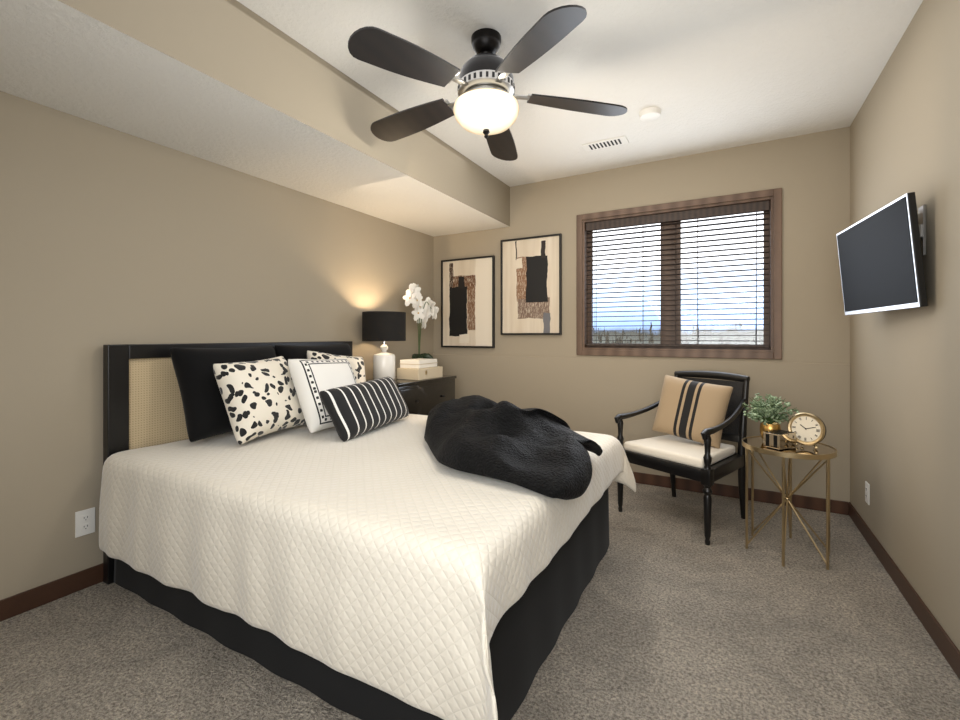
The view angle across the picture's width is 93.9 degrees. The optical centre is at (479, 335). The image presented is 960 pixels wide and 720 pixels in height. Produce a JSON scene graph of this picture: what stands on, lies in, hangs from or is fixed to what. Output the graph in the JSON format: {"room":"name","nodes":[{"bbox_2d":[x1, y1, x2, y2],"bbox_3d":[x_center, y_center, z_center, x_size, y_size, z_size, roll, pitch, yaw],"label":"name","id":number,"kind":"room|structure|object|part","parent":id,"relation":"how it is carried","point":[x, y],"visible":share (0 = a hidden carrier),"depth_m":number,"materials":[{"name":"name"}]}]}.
{"room":"bedroom","nodes":[
{"label":"bedroom","id":0,"kind":"room"},
{"bbox_2d":[0,91,432,599],"bbox_3d":[-1.603,-0.100,2.564,0.150,2.500,4.730,0,0,29],"label":"wall","id":1,"kind":"structure","parent":0,"point":[108,235],"depth_m":2.14,"materials":[{"name":"beige paint"}]},
{"bbox_2d":[0,563,102,621],"bbox_3d":[-1.533,1.107,2.525,0.010,0.085,4.430,0,0,29],"label":"baseboard","id":2,"kind":"structure","parent":1,"relation":"attached to","point":[24,601],"depth_m":1.93,"materials":[{"name":"brown wood"}]},
{"bbox_2d":[75,507,94,537],"bbox_3d":[-1.800,0.850,2.044,0.009,0.115,0.072,0,0,29],"label":"electrical outlet","id":3,"kind":"object","parent":1,"relation":"attached to","point":[84,522],"visible":1,"depth_m":2.04,"materials":[{"name":"white plastic"}]},
{"bbox_2d":[0,0,509,236],"bbox_3d":[-1.170,-1.170,2.324,0.840,0.360,4.430,0,0,29],"label":"ceiling","id":4,"kind":"structure","parent":0,"point":[235,85],"depth_m":2.00,"materials":[{"name":"beige paint"}]},
{"bbox_2d":[0,481,959,719],"bbox_3d":[-0.114,1.200,1.738,3.555,0.100,4.730,0,0,29],"label":"floor","id":5,"kind":"structure","parent":0,"point":[673,616],"depth_m":1.65,"materials":[{"name":"carpet"}]},
{"bbox_2d":[99,341,635,719],"bbox_3d":[-0.465,0.595,2.246,2.115,1.110,1.736,0,0,29],"label":"bed","id":6,"kind":"object","parent":5,"relation":"on","point":[327,522],"visible":1,"depth_m":1.62,"materials":[{"name":"white fabric"}]},
{"bbox_3d":[-1.365,0.595,2.752,0.050,1.110,1.540,0,0,29],"label":"headboard","id":7,"kind":"part","parent":6,"relation":"part of","materials":[{"name":"black wood"}]},
{"bbox_2d":[366,375,456,414],"bbox_3d":[-0.589,0.750,3.716,0.467,0.800,0.800,0,0,29],"label":"nightstand","id":8,"kind":"object","parent":5,"relation":"on","point":[423,397],"visible":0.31,"depth_m":3.57,"materials":[{"name":"black paint"}]},
{"bbox_2d":[362,311,405,380],"bbox_3d":[-0.754,0.082,3.528,0.336,0.535,0.336,0,0,29],"label":"lamp","id":9,"kind":"object","parent":8,"relation":"on","point":[384,326],"visible":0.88,"depth_m":3.42,"materials":[{"name":"black fabric"}]},
{"bbox_2d":[397,358,442,379],"bbox_3d":[-0.494,0.271,3.715,0.224,0.156,0.340,0,0,29],"label":"decorative boxes","id":10,"kind":"object","parent":8,"relation":"on","point":[417,369],"visible":1,"depth_m":3.60,"materials":[{"name":"beige"}]},
{"bbox_2d":[403,283,438,358],"bbox_3d":[-0.518,-0.058,3.948,0.248,0.814,0.373,0,0,29],"label":"orchid","id":11,"kind":"object","parent":10,"relation":"on","point":[424,310],"visible":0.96,"depth_m":3.99,"materials":[{"name":"white plant"}]},
{"bbox_2d":[614,370,749,545],"bbox_3d":[1.316,0.695,2.867,0.669,0.914,0.625,0,0,-36],"label":"chair","id":12,"kind":"object","parent":5,"relation":"on","point":[695,418],"visible":0.94,"depth_m":2.81,"materials":[{"name":"black wood"}]},
{"bbox_2d":[624,433,735,468],"bbox_3d":[1.285,0.715,2.845,0.495,0.058,0.527,0,0,-35],"label":"seat cushion","id":13,"kind":"object","parent":12,"relation":"on","point":[669,450],"depth_m":2.73,"materials":[{"name":"beige fabric"}]},
{"bbox_2d":[742,436,836,569],"bbox_3d":[1.642,0.865,2.394,0.420,0.570,0.420,0,0,29],"label":"side table","id":14,"kind":"object","parent":5,"relation":"on","point":[827,453],"visible":0.83,"depth_m":2.36,"materials":[{"name":"gold metal"}]},
{"bbox_2d":[742,393,798,438],"bbox_3d":[1.599,0.450,2.495,0.280,0.259,0.254,0,0,0],"label":"plant","id":15,"kind":"object","parent":14,"relation":"on","point":[767,412],"visible":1,"depth_m":2.45,"materials":[{"name":"green plant"}]},
{"bbox_2d":[763,429,795,449],"bbox_3d":[1.569,0.541,2.349,0.142,0.077,0.087,0,0,-26],"label":"box","id":16,"kind":"object","parent":14,"relation":"on","point":[779,439],"visible":0.98,"depth_m":2.32,"materials":[{"name":"beige"}]},
{"bbox_2d":[787,412,825,448],"bbox_3d":[1.706,0.489,2.338,0.062,0.180,0.168,0,0,-34],"label":"clock","id":17,"kind":"object","parent":14,"relation":"on","point":[809,428],"visible":0.83,"depth_m":2.32,"materials":[{"name":"gold metal"}]},
{"bbox_2d":[237,0,922,186],"bbox_3d":[-0.114,-1.400,1.738,3.555,0.100,4.730,0,0,29],"label":"ceiling","id":18,"kind":"structure","parent":0,"point":[708,75],"depth_m":2.23,"materials":[{"name":"white paint"}]},
{"bbox_2d":[348,5,626,160],"bbox_3d":[-0.020,-1.121,2.058,1.217,0.457,1.270,0,0,29],"label":"ceiling fan","id":19,"kind":"object","parent":18,"relation":"hanging from","point":[485,104],"visible":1,"depth_m":1.92,"materials":[{"name":"brown metal"}]},
{"bbox_2d":[582,136,628,151],"bbox_3d":[0.876,-1.345,3.139,0.300,0.009,0.120,0,0,29],"label":"ceiling vent","id":20,"kind":"object","parent":18,"relation":"in","point":[611,142],"visible":1,"depth_m":3.12,"materials":[{"name":"white plastic"}]},
{"bbox_2d":[639,107,660,121],"bbox_3d":[1.025,-1.332,2.702,0.128,0.036,0.128,0,0,29],"label":"smoke detector","id":21,"kind":"object","parent":18,"relation":"attached to","point":[648,114],"visible":0.98,"depth_m":2.67,"materials":[{"name":"white plastic"}]},
{"bbox_2d":[433,127,849,501],"bbox_3d":[0.993,-0.100,3.735,3.255,2.500,0.165,0,0,29],"label":"wall","id":22,"kind":"structure","parent":0,"point":[809,371],"depth_m":3.31,"materials":[{"name":"beige paint"}]},
{"bbox_2d":[441,255,494,347],"bbox_3d":[-0.122,-0.315,4.256,0.580,0.850,0.030,0,0,29],"label":"art","id":23,"kind":"object","parent":22,"relation":"attached to","point":[467,302],"visible":0.94,"depth_m":4.25,"materials":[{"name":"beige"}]},
{"bbox_2d":[501,233,561,334],"bbox_3d":[0.442,-0.440,3.943,0.570,0.860,0.030,0,0,29],"label":"art","id":24,"kind":"object","parent":22,"relation":"attached to","point":[531,285],"visible":1,"depth_m":3.93,"materials":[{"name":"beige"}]},
{"bbox_2d":[576,188,781,358],"bbox_3d":[1.471,-0.425,3.468,1.430,1.170,0.168,0,0,29],"label":"window","id":25,"kind":"structure","parent":22,"relation":"in","point":[776,193],"depth_m":3.44,"materials":[{"name":"brown wood"}]},
{"bbox_2d":[586,200,769,347],"bbox_3d":[1.457,-0.432,3.444,1.294,1.027,0.063,0,0,29],"label":"window blinds","id":26,"kind":"object","parent":25,"relation":"attached to","point":[736,209],"visible":0.96,"depth_m":3.40,"materials":[{"name":"brown wood"}]},
{"bbox_3d":[1.494,-0.425,3.511,1.302,1.042,0.035,0,0,29],"label":"window sash","id":27,"kind":"part","parent":25,"relation":"part of","materials":[{"name":"brown wood"}]},
{"bbox_2d":[632,471,848,514],"bbox_3d":[0.950,1.107,3.658,3.235,0.085,0.010,0,0,29],"label":"baseboard","id":28,"kind":"structure","parent":22,"relation":"attached to","point":[805,502],"depth_m":3.13,"materials":[{"name":"brown wood"}]},
{"bbox_2d":[850,0,959,650],"bbox_3d":[1.375,-0.100,0.913,0.150,2.500,4.730,0,0,29],"label":"wall","id":29,"kind":"structure","parent":0,"point":[905,376],"depth_m":1.85,"materials":[{"name":"beige paint"}]},
{"bbox_2d":[865,481,869,504],"bbox_3d":[2.171,0.880,2.513,0.009,0.115,0.072,0,0,29],"label":"electrical outlet","id":30,"kind":"object","parent":29,"relation":"attached to","point":[867,492],"visible":1,"depth_m":2.50,"materials":[{"name":"white plastic"}]},
{"bbox_2d":[849,502,959,679],"bbox_3d":[1.305,1.107,0.952,0.010,0.085,4.430,0,0,29],"label":"baseboard","id":31,"kind":"structure","parent":29,"relation":"attached to","point":[945,644],"depth_m":1.88,"materials":[{"name":"brown wood"}]},
{"bbox_2d":[918,205,925,255],"bbox_3d":[1.819,-0.420,1.920,0.049,0.200,0.318,0,0,29],"label":"bracket","id":32,"kind":"object","parent":29,"relation":"attached to","point":[922,218],"visible":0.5,"depth_m":1.78,"materials":[{"name":"silver metal"}]},
{"bbox_2d":[836,192,927,314],"bbox_3d":[1.820,-0.332,2.053,0.054,0.440,0.755,-5,-2,22],"label":"tv","id":33,"kind":"object","parent":32,"relation":"attached to","point":[880,259],"visible":1,"depth_m":1.93,"materials":[{"name":"black plastic"}]},
{"label":"outside","id":34,"kind":"structure","parent":0,"visible":0},
{"bbox_2d":[593,212,762,343],"bbox_3d":[3.378,-0.450,6.909,14.000,8.000,0.020,0,0,29],"label":"sky","id":35,"kind":"structure","parent":34,"point":[715,324],"depth_m":6.94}
]}

